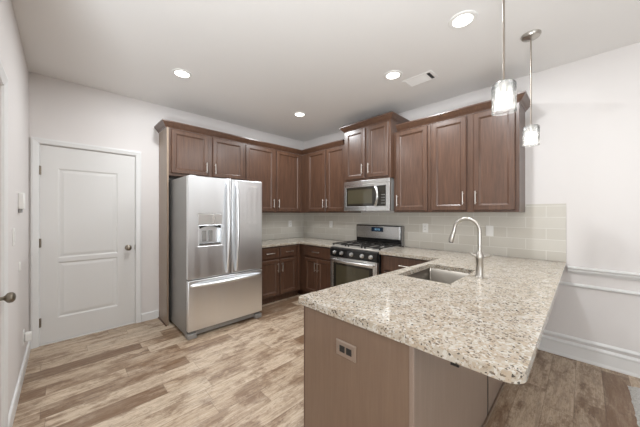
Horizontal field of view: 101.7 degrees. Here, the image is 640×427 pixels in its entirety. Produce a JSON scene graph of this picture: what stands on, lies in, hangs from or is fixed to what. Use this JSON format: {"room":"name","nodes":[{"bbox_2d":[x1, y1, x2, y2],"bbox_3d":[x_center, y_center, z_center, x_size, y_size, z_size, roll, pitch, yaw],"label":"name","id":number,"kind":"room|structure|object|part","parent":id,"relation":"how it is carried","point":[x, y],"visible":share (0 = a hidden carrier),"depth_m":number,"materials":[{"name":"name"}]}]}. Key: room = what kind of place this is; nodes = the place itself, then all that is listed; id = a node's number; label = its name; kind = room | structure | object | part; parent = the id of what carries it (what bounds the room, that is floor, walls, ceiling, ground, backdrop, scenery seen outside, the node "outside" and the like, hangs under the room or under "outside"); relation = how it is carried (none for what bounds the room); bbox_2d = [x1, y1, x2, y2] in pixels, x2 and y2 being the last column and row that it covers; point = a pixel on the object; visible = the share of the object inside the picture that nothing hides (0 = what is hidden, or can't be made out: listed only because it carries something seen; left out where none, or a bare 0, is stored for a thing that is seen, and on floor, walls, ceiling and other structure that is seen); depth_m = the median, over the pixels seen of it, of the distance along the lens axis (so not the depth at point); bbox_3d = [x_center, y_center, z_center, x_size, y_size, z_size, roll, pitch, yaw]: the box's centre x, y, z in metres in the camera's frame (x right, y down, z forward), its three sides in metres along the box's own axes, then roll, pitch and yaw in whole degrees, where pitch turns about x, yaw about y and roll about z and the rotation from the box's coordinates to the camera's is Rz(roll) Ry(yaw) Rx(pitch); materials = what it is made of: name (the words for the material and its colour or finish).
{"room":"kitchen","nodes":[
{"label":"kitchen","id":0,"kind":"room"},
{"bbox_2d":[0,0,28,426],"bbox_3d":[-1.990,-0.032,1.602,0.100,2.740,2.620,0,0,-45],"label":"wall","id":1,"kind":"structure","parent":0,"point":[12,56],"depth_m":1.82,"materials":[{"name":"white paint"}]},
{"bbox_2d":[0,60,15,426],"bbox_3d":[-1.448,0.283,1.132,0.106,2.110,0.980,0,0,-45],"label":"door","id":2,"kind":"structure","parent":1,"relation":"in","point":[6,297],"depth_m":1.44,"materials":[{"name":"white paint"}]},
{"bbox_3d":[-1.445,0.283,1.135,0.020,2.110,0.980,0,0,-45],"label":"casing","id":3,"kind":"part","parent":2,"relation":"part of","materials":[{"name":"white paint"}]},
{"bbox_2d":[8,341,30,426],"bbox_3d":[-2.330,1.288,2.029,0.014,0.100,1.532,0,0,-45],"label":"baseboard","id":4,"kind":"structure","parent":1,"relation":"attached to","point":[11,415],"depth_m":1.89,"materials":[{"name":"white paint"}]},
{"bbox_2d":[18,193,24,212],"bbox_3d":[-2.284,-0.082,1.994,0.032,0.150,0.090,0,0,-45],"label":"box","id":5,"kind":"object","parent":1,"relation":"attached to","point":[21,196],"visible":1,"depth_m":1.96,"materials":[{"name":"white plastic"}]},
{"bbox_2d":[23,329,31,344],"bbox_3d":[-2.506,1.054,2.231,0.050,0.116,0.072,0,0,-45],"label":"wall outlet","id":6,"kind":"object","parent":1,"relation":"attached to","point":[27,336],"visible":1,"depth_m":2.21,"materials":[{"name":"white plastic"}]},
{"bbox_2d":[29,72,303,330],"bbox_3d":[-1.630,-0.032,3.868,3.795,2.740,0.100,0,0,-45],"label":"wall","id":7,"kind":"structure","parent":0,"point":[61,110],"depth_m":3.11,"materials":[{"name":"white paint"}]},
{"bbox_2d":[31,137,140,348],"bbox_3d":[-2.554,0.289,2.915,0.913,2.098,0.159,0,0,-45],"label":"door","id":8,"kind":"structure","parent":7,"relation":"in","point":[86,205],"depth_m":2.86,"materials":[{"name":"white paint"}]},
{"bbox_2d":[141,310,158,321],"bbox_3d":[-2.140,1.288,3.283,0.186,0.100,0.014,0,0,-45],"label":"baseboard","id":9,"kind":"structure","parent":7,"relation":"attached to","point":[150,315],"depth_m":3.27,"materials":[{"name":"white paint"}]},
{"bbox_2d":[169,128,243,180],"bbox_3d":[-1.568,-0.747,3.579,0.993,0.572,0.394,0,0,-45],"label":"upper cabinet","id":10,"kind":"object","parent":7,"relation":"attached to","point":[190,153],"visible":0.83,"depth_m":3.41,"materials":[{"name":"brown wood"}]},
{"bbox_3d":[-1.641,-0.757,3.297,0.437,0.528,0.022,0,0,-45],"label":"door","id":11,"kind":"part","parent":10,"relation":"part of","materials":[{"name":"brown wood"}]},
{"bbox_3d":[-1.282,-0.757,3.651,0.444,0.528,0.022,0,0,-45],"label":"door","id":12,"kind":"part","parent":10,"relation":"part of","materials":[{"name":"brown wood"}]},
{"bbox_2d":[154,119,343,154],"bbox_3d":[-0.870,-1.071,3.616,2.369,0.074,0.982,0,0,-36],"label":"crown molding","id":13,"kind":"structure","parent":10,"relation":"attached to","point":[163,123],"depth_m":3.73,"materials":[{"name":"brown wood"}]},
{"bbox_2d":[244,143,301,212],"bbox_3d":[-0.817,-0.523,4.321,1.115,1.020,0.394,0,0,-45],"label":"upper cabinet","id":14,"kind":"object","parent":7,"relation":"attached to","point":[279,172],"visible":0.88,"depth_m":4.22,"materials":[{"name":"brown wood"}]},
{"bbox_3d":[-0.913,-0.527,4.015,0.494,0.988,0.022,0,0,-45],"label":"door","id":15,"kind":"part","parent":14,"relation":"part of","materials":[{"name":"brown wood"}]},
{"bbox_3d":[-0.527,-0.527,4.395,0.493,0.988,0.022,0,0,-45],"label":"door","id":16,"kind":"part","parent":14,"relation":"part of","materials":[{"name":"brown wood"}]},
{"bbox_2d":[262,213,303,239],"bbox_3d":[-0.831,0.220,4.580,1.454,0.465,0.008,0,0,-45],"label":"tile backsplash","id":17,"kind":"structure","parent":7,"relation":"attached to","point":[274,225],"depth_m":4.71,"materials":[{"name":"beige tile"}]},
{"bbox_2d":[11,0,639,141],"bbox_3d":[-0.422,-1.452,-0.208,7.800,0.100,7.600,0,0,-45],"label":"ceiling","id":18,"kind":"structure","parent":0,"point":[254,64],"depth_m":2.21,"materials":[{"name":"white paint"}]},
{"bbox_2d":[171,68,191,78],"bbox_3d":[-1.381,-1.397,2.607,0.186,0.009,0.186,0,0,-45],"label":"recessed light","id":19,"kind":"object","parent":18,"relation":"in","point":[181,73],"visible":1,"depth_m":2.60,"materials":[{"name":"white plastic"}]},
{"bbox_2d":[293,112,305,116],"bbox_3d":[-0.286,-1.397,3.676,0.186,0.009,0.186,0,0,-45],"label":"recessed light","id":20,"kind":"object","parent":18,"relation":"in","point":[297,114],"visible":1,"depth_m":3.67,"materials":[{"name":"white"}]},
{"bbox_2d":[384,70,402,79],"bbox_3d":[0.739,-1.397,2.637,0.186,0.009,0.186,0,0,-45],"label":"recessed light","id":21,"kind":"object","parent":18,"relation":"in","point":[394,74],"visible":1,"depth_m":2.63,"materials":[{"name":"white"}]},
{"bbox_2d":[402,70,437,87],"bbox_3d":[1.042,-1.397,2.718,0.185,0.008,0.310,0,0,-45],"label":"ceiling vent","id":22,"kind":"object","parent":18,"relation":"in","point":[430,75],"visible":1,"depth_m":2.71,"materials":[{"name":"white paint"}]},
{"bbox_2d":[448,10,477,28],"bbox_3d":[1.032,-1.397,1.884,0.186,0.009,0.186,0,0,-45],"label":"recessed light","id":23,"kind":"object","parent":18,"relation":"in","point":[463,19],"visible":1,"depth_m":1.87,"materials":[{"name":"white"}]},
{"bbox_2d":[491,0,516,115],"bbox_3d":[0.968,-0.968,1.371,0.128,0.868,0.128,0,0,-45],"label":"pendant lamp","id":24,"kind":"object","parent":18,"relation":"hanging from","point":[503,85],"visible":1,"depth_m":1.36,"materials":[{"name":"silver metal"}]},
{"bbox_3d":[0.968,-0.600,1.371,0.048,0.076,0.048,0,0,-45],"label":"bulb","id":25,"kind":"part","parent":24,"relation":"part of","materials":[{"name":"white"}]},
{"bbox_3d":[0.968,-1.026,1.371,0.009,0.690,0.009,0,0,30],"label":"rod","id":26,"kind":"part","parent":24,"relation":"part of","materials":[{"name":"silver metal"}]},
{"bbox_3d":[0.968,-0.610,1.371,0.109,0.152,0.109,0,0,-45],"label":"lamp shade","id":27,"kind":"part","parent":24,"relation":"part of","materials":[{"name":"clear glass"}]},
{"bbox_2d":[521,29,541,146],"bbox_3d":[1.655,-0.968,2.044,0.128,0.868,0.128,0,0,-45],"label":"pendant lamp","id":28,"kind":"object","parent":18,"relation":"hanging from","point":[529,36],"visible":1,"depth_m":2.04,"materials":[{"name":"silver metal"}]},
{"bbox_3d":[1.655,-1.026,2.044,0.009,0.690,0.009,0,0,-30],"label":"rod","id":29,"kind":"part","parent":28,"relation":"part of","materials":[{"name":"silver metal"}]},
{"bbox_3d":[1.655,-0.610,2.044,0.109,0.152,0.109,0,0,-45],"label":"lamp shade","id":30,"kind":"part","parent":28,"relation":"part of","materials":[{"name":"clear glass"}]},
{"bbox_3d":[1.655,-0.600,2.044,0.048,0.076,0.048,0,0,-45],"label":"bulb","id":31,"kind":"part","parent":28,"relation":"part of","materials":[{"name":"white"}]},
{"bbox_2d":[12,293,639,426],"bbox_3d":[-0.422,1.389,-0.208,7.800,0.100,7.600,0,0,-45],"label":"floor","id":32,"kind":"structure","parent":0,"point":[249,372],"depth_m":2.03,"materials":[{"name":"brown wood"}]},
{"bbox_2d":[158,127,168,325],"bbox_3d":[-1.943,0.153,3.224,0.035,2.372,0.373,0,0,-45],"label":"panel","id":33,"kind":"object","parent":32,"relation":"on","point":[163,317],"visible":1,"depth_m":3.17,"materials":[{"name":"brown wood"}]},
{"bbox_2d":[169,175,261,339],"bbox_3d":[-1.330,0.463,3.315,0.896,1.752,0.908,0,0,-45],"label":"refrigerator","id":34,"kind":"object","parent":32,"relation":"on","point":[215,224],"visible":1,"depth_m":2.98,"materials":[{"name":"grey metal"}]},
{"bbox_3d":[-1.235,0.151,2.919,0.476,1.110,0.058,0,0,-45],"label":"door","id":35,"kind":"part","parent":34,"relation":"part of","materials":[{"name":"silver metal"}]},
{"bbox_3d":[-1.231,0.063,2.908,0.262,0.119,0.040,0,0,-45],"label":"control panel","id":36,"kind":"part","parent":34,"relation":"part of","materials":[{"name":"silver metal"}]},
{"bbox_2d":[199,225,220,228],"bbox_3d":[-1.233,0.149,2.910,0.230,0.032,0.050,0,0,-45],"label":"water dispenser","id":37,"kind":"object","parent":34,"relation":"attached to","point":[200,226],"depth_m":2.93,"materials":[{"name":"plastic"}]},
{"bbox_3d":[-1.085,0.986,3.067,0.896,0.538,0.058,0,0,-45],"label":"freezer drawer","id":38,"kind":"part","parent":34,"relation":"part of","materials":[{"name":"silver metal"}]},
{"bbox_3d":[-1.040,0.770,3.023,0.860,0.039,0.080,0,0,-45],"label":"handle","id":39,"kind":"part","parent":34,"relation":"part of","materials":[{"name":"silver metal"}]},
{"bbox_3d":[-1.059,0.152,3.002,0.036,1.072,0.082,0,0,-45],"label":"handle","id":40,"kind":"part","parent":34,"relation":"part of","materials":[{"name":"silver metal"}]},
{"bbox_3d":[-0.978,0.152,3.083,0.036,1.072,0.082,0,0,-45],"label":"handle","id":41,"kind":"part","parent":34,"relation":"part of","materials":[{"name":"silver metal"}]},
{"bbox_3d":[-0.914,0.151,3.236,0.414,1.110,0.058,0,0,-45],"label":"door","id":42,"kind":"part","parent":34,"relation":"part of","materials":[{"name":"silver metal"}]},
{"bbox_2d":[260,244,299,304],"bbox_3d":[-0.803,0.914,4.138,0.813,0.849,0.654,0,0,-45],"label":"base cabinet","id":43,"kind":"object","parent":32,"relation":"on","point":[280,268],"visible":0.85,"depth_m":3.95,"materials":[{"name":"brown wood"}]},
{"bbox_3d":[-0.740,0.957,3.806,0.330,0.533,0.022,0,0,-45],"label":"door","id":44,"kind":"part","parent":43,"relation":"part of","materials":[{"name":"brown wood"}]},
{"bbox_3d":[-0.740,0.587,3.806,0.330,0.160,0.022,0,0,-45],"label":"drawer","id":45,"kind":"part","parent":43,"relation":"part of","materials":[{"name":"brown wood"}]},
{"bbox_3d":[-0.491,0.587,4.052,0.323,0.160,0.022,0,0,-45],"label":"drawer","id":46,"kind":"part","parent":43,"relation":"part of","materials":[{"name":"brown wood"}]},
{"bbox_3d":[-0.491,0.957,4.052,0.323,0.533,0.022,0,0,-45],"label":"door","id":47,"kind":"part","parent":43,"relation":"part of","materials":[{"name":"brown wood"}]},
{"bbox_2d":[298,244,331,294],"bbox_3d":[-0.082,0.914,4.375,0.653,0.849,1.328,0,0,-45],"label":"base cabinet","id":48,"kind":"object","parent":32,"relation":"on","point":[314,260],"visible":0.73,"depth_m":3.98,"materials":[{"name":"brown wood"}]},
{"bbox_2d":[262,237,346,247],"bbox_3d":[-0.362,0.471,4.106,1.450,0.035,1.339,0,0,-45],"label":"countertop","id":49,"kind":"structure","parent":48,"relation":"on","point":[320,242],"depth_m":4.17,"materials":[{"name":"stone"}]},
{"bbox_3d":[-0.136,0.957,4.031,0.022,0.533,0.277,0,0,-45],"label":"door","id":50,"kind":"part","parent":48,"relation":"part of","materials":[{"name":"brown wood"}]},
{"bbox_3d":[-0.045,0.587,3.939,0.022,0.160,0.575,0,0,-45],"label":"drawer","id":51,"kind":"part","parent":48,"relation":"part of","materials":[{"name":"brown wood"}]},
{"bbox_3d":[0.062,0.957,3.830,0.022,0.533,0.270,0,0,-45],"label":"door","id":52,"kind":"part","parent":48,"relation":"part of","materials":[{"name":"brown wood"}]},
{"bbox_2d":[330,224,403,286],"bbox_3d":[0.629,0.754,3.596,0.735,1.168,0.774,0,0,-45],"label":"gas range","id":53,"kind":"object","parent":32,"relation":"on","point":[351,261],"visible":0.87,"depth_m":3.52,"materials":[{"name":"silver metal"}]},
{"bbox_3d":[0.427,0.526,3.397,0.052,0.120,0.768,0,0,-45],"label":"control panel","id":54,"kind":"part","parent":53,"relation":"part of","materials":[{"name":"black ceramic"}]},
{"bbox_2d":[330,254,380,286],"bbox_3d":[0.629,0.873,3.596,0.735,0.812,0.768,0,0,-45],"label":"oven","id":55,"kind":"object","parent":53,"relation":"in","point":[344,268],"depth_m":3.37,"materials":[{"name":"silver glass"}]},
{"bbox_2d":[331,243,398,251],"bbox_3d":[0.634,0.456,3.601,0.575,0.020,0.768,0,0,-45],"label":"cooktop","id":56,"kind":"object","parent":53,"relation":"in","point":[352,247],"depth_m":3.46,"materials":[{"name":"black metal"}]},
{"bbox_2d":[304,271,505,426],"bbox_3d":[0.979,0.914,2.045,2.416,0.849,0.674,0,0,-45],"label":"base cabinet","id":57,"kind":"object","parent":32,"relation":"on","point":[390,383],"visible":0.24,"depth_m":1.18,"materials":[{"name":"brown wood"}]},
{"bbox_2d":[336,338,355,362],"bbox_3d":[0.118,0.628,1.195,0.009,0.072,0.116,0,0,-45],"label":"wall outlet","id":58,"kind":"object","parent":57,"relation":"attached to","point":[343,348],"visible":1,"depth_m":1.19,"materials":[{"name":"beige plastic"}]},
{"bbox_2d":[339,345,344,352],"bbox_3d":[0.102,0.628,1.207,0.002,0.030,0.030,0,0,-45],"label":"receptacle","id":59,"kind":"object","parent":58,"relation":"attached to","point":[341,347],"depth_m":1.21,"materials":[{"name":"black"}]},
{"bbox_2d":[346,348,350,356],"bbox_3d":[0.130,0.628,1.179,0.002,0.030,0.030,0,0,-45],"label":"receptacle","id":60,"kind":"object","parent":58,"relation":"attached to","point":[348,350],"depth_m":1.18,"materials":[{"name":"black"}]},
{"bbox_3d":[0.135,0.914,1.200,0.021,0.849,0.593,0,0,-45],"label":"panel","id":61,"kind":"part","parent":57,"relation":"part of","materials":[{"name":"laminate"}]},
{"bbox_2d":[299,246,565,383],"bbox_3d":[0.868,0.471,2.153,2.442,0.035,1.614,0,0,-45],"label":"countertop","id":62,"kind":"structure","parent":57,"relation":"on","point":[493,325],"depth_m":1.27,"materials":[{"name":"stone"}]},
{"bbox_2d":[407,268,468,283],"bbox_3d":[0.912,0.582,2.010,0.592,0.185,0.378,0,0,-45],"label":"sink","id":63,"kind":"object","parent":62,"relation":"in","point":[432,274],"visible":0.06,"depth_m":2.25,"materials":[{"name":"silver metal"}]},
{"bbox_2d":[450,362,459,367],"bbox_3d":[0.426,0.501,0.921,0.030,0.024,0.167,0,0,-45],"label":"bracket","id":64,"kind":"object","parent":62,"relation":"attached to","point":[451,363],"visible":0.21,"depth_m":0.87,"materials":[{"name":"black plastic"}]},
{"bbox_2d":[449,217,489,277],"bbox_3d":[1.078,0.240,1.896,0.268,0.426,0.075,0,0,39],"label":"faucet","id":65,"kind":"object","parent":62,"relation":"on","point":[479,256],"visible":1,"depth_m":1.84,"materials":[{"name":"silver metal"}]},
{"bbox_3d":[0.722,0.914,1.350,1.023,0.849,0.019,0,0,-45],"label":"panel","id":66,"kind":"part","parent":57,"relation":"part of","materials":[{"name":"brown wood"}]},
{"bbox_3d":[1.584,0.914,2.200,1.318,0.849,0.019,0,0,-45],"label":"panel","id":67,"kind":"part","parent":57,"relation":"part of","materials":[{"name":"brown wood"}]},
{"bbox_2d":[381,254,428,273],"bbox_3d":[1.164,0.914,3.113,0.653,0.849,0.655,0,0,-45],"label":"base cabinet","id":68,"kind":"object","parent":32,"relation":"on","point":[389,263],"visible":0.13,"depth_m":3.00,"materials":[{"name":"brown wood"}]},
{"bbox_2d":[628,386,639,426],"bbox_3d":[2.183,1.327,0.263,2.782,0.022,2.222,0,0,-45],"label":"area rug","id":69,"kind":"object","parent":32,"relation":"on","point":[634,391],"visible":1,"depth_m":1.85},
{"bbox_2d":[304,42,639,358],"bbox_3d":[2.354,-0.032,2.460,0.100,2.740,7.500,0,0,-45],"label":"wall","id":70,"kind":"structure","parent":0,"point":[586,159],"depth_m":2.33,"materials":[{"name":"white paint"}]},
{"bbox_2d":[302,145,360,212],"bbox_3d":[0.026,-0.523,4.465,0.393,1.020,1.372,0,0,-45],"label":"upper cabinet","id":71,"kind":"object","parent":70,"relation":"attached to","point":[323,182],"visible":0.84,"depth_m":4.19,"materials":[{"name":"brown wood"}]},
{"bbox_3d":[-0.060,-0.527,4.338,0.022,0.988,0.423,0,0,-45],"label":"door","id":72,"kind":"part","parent":71,"relation":"part of","materials":[{"name":"brown wood"}]},
{"bbox_3d":[0.245,-0.527,4.029,0.022,0.988,0.385,0,0,-45],"label":"door","id":73,"kind":"part","parent":71,"relation":"part of","materials":[{"name":"brown wood"}]},
{"bbox_2d":[339,111,408,181],"bbox_3d":[0.752,-0.857,3.677,0.467,0.801,0.866,0,0,-45],"label":"upper cabinet","id":74,"kind":"object","parent":70,"relation":"attached to","point":[369,143],"visible":0.87,"depth_m":3.47,"materials":[{"name":"brown wood"}]},
{"bbox_3d":[0.492,-0.824,3.674,0.022,0.685,0.333,0,0,-45],"label":"door","id":75,"kind":"part","parent":74,"relation":"part of","materials":[{"name":"brown wood"}]},
{"bbox_2d":[344,178,393,210],"bbox_3d":[0.739,-0.243,3.670,0.480,0.420,0.750,0,0,-45],"label":"microwave","id":76,"kind":"object","parent":74,"relation":"attached to","point":[374,194],"visible":0.96,"depth_m":3.48,"materials":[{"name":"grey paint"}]},
{"bbox_3d":[0.625,-0.427,3.557,0.030,0.052,0.750,0,0,-45],"label":"vent panel","id":77,"kind":"part","parent":76,"relation":"part of","materials":[{"name":"silver metal"}]},
{"bbox_3d":[0.730,-0.231,3.388,0.039,0.278,0.102,0,0,-6],"label":"handle","id":78,"kind":"part","parent":76,"relation":"part of","materials":[{"name":"silver metal"}]},
{"bbox_3d":[0.782,-0.232,3.393,0.026,0.266,0.184,0,0,-45],"label":"keypad panel","id":79,"kind":"part","parent":76,"relation":"part of","materials":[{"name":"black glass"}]},
{"bbox_3d":[0.754,-1.220,3.679,0.462,0.074,0.866,0,0,-45],"label":"crown","id":80,"kind":"part","parent":74,"relation":"part of","materials":[{"name":"brown wood"}]},
{"bbox_3d":[0.755,-0.824,3.406,0.022,0.685,0.308,0,0,-45],"label":"door","id":81,"kind":"part","parent":74,"relation":"part of","materials":[{"name":"brown wood"}]},
{"bbox_2d":[394,124,429,212],"bbox_3d":[1.210,-0.523,3.266,0.393,1.020,0.460,0,0,-45],"label":"upper cabinet","id":82,"kind":"object","parent":70,"relation":"attached to","point":[411,146],"visible":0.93,"depth_m":3.15,"materials":[{"name":"brown wood"}]},
{"bbox_2d":[304,204,565,261],"bbox_3d":[0.995,0.179,3.759,0.008,0.546,3.722,0,0,-45],"label":"tile backsplash","id":83,"kind":"structure","parent":70,"relation":"attached to","point":[538,232],"depth_m":2.97,"materials":[{"name":"beige tile"}]},
{"bbox_2d":[423,224,427,232],"bbox_3d":[1.363,0.189,3.373,0.009,0.116,0.072,0,0,-45],"label":"wall outlet","id":84,"kind":"object","parent":83,"relation":"attached to","point":[425,226],"visible":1,"depth_m":3.37,"materials":[{"name":"white plastic"}]},
{"bbox_2d":[486,225,493,235],"bbox_3d":[1.865,0.191,2.864,0.010,0.116,0.072,0,0,-45],"label":"light switch","id":85,"kind":"object","parent":83,"relation":"attached to","point":[489,229],"visible":1,"depth_m":2.86,"materials":[{"name":"white plastic"}]},
{"bbox_2d":[430,102,524,211],"bbox_3d":[1.661,-0.523,2.808,0.393,1.020,0.823,0,0,-45],"label":"upper cabinet","id":86,"kind":"object","parent":70,"relation":"attached to","point":[477,160],"visible":0.98,"depth_m":2.63,"materials":[{"name":"brown wood"}]},
{"bbox_3d":[1.407,-0.526,2.852,0.022,0.986,0.357,0,0,-45],"label":"door","id":87,"kind":"part","parent":86,"relation":"part of","materials":[{"name":"brown wood"}]},
{"bbox_2d":[396,90,529,131],"bbox_3d":[1.538,-1.071,2.937,0.388,0.074,1.287,0,0,-45],"label":"crown molding","id":88,"kind":"structure","parent":86,"relation":"attached to","point":[523,98],"depth_m":2.73,"materials":[{"name":"brown wood"}]},
{"bbox_3d":[1.701,-0.526,2.554,0.022,0.986,0.350,0,0,-45],"label":"door","id":89,"kind":"part","parent":86,"relation":"part of","materials":[{"name":"brown wood"}]},
{"bbox_2d":[538,335,639,377],"bbox_3d":[3.483,1.264,1.229,0.020,0.150,3.920,0,0,-45],"label":"baseboard","id":90,"kind":"structure","parent":70,"relation":"attached to","point":[620,363],"depth_m":2.31,"materials":[{"name":"white paint"}]},
{"bbox_2d":[544,330,639,356],"bbox_3d":[3.484,1.151,1.230,0.018,0.030,3.920,0,0,-45],"label":"trim","id":91,"kind":"structure","parent":70,"relation":"attached to","point":[545,331],"depth_m":2.30,"materials":[{"name":"white paint"}]},
{"bbox_2d":[560,281,639,295],"bbox_3d":[3.484,0.658,1.230,0.017,0.034,3.920,0,0,-45],"label":"trim","id":92,"kind":"structure","parent":70,"relation":"attached to","point":[635,293],"depth_m":2.27,"materials":[{"name":"white paint"}]},
{"bbox_2d":[567,266,639,280],"bbox_3d":[3.576,0.519,1.122,0.038,0.066,3.638,0,0,-45],"label":"trim","id":93,"kind":"structure","parent":70,"relation":"attached to","point":[571,269],"depth_m":2.24,"materials":[{"name":"white paint"}]}
]}

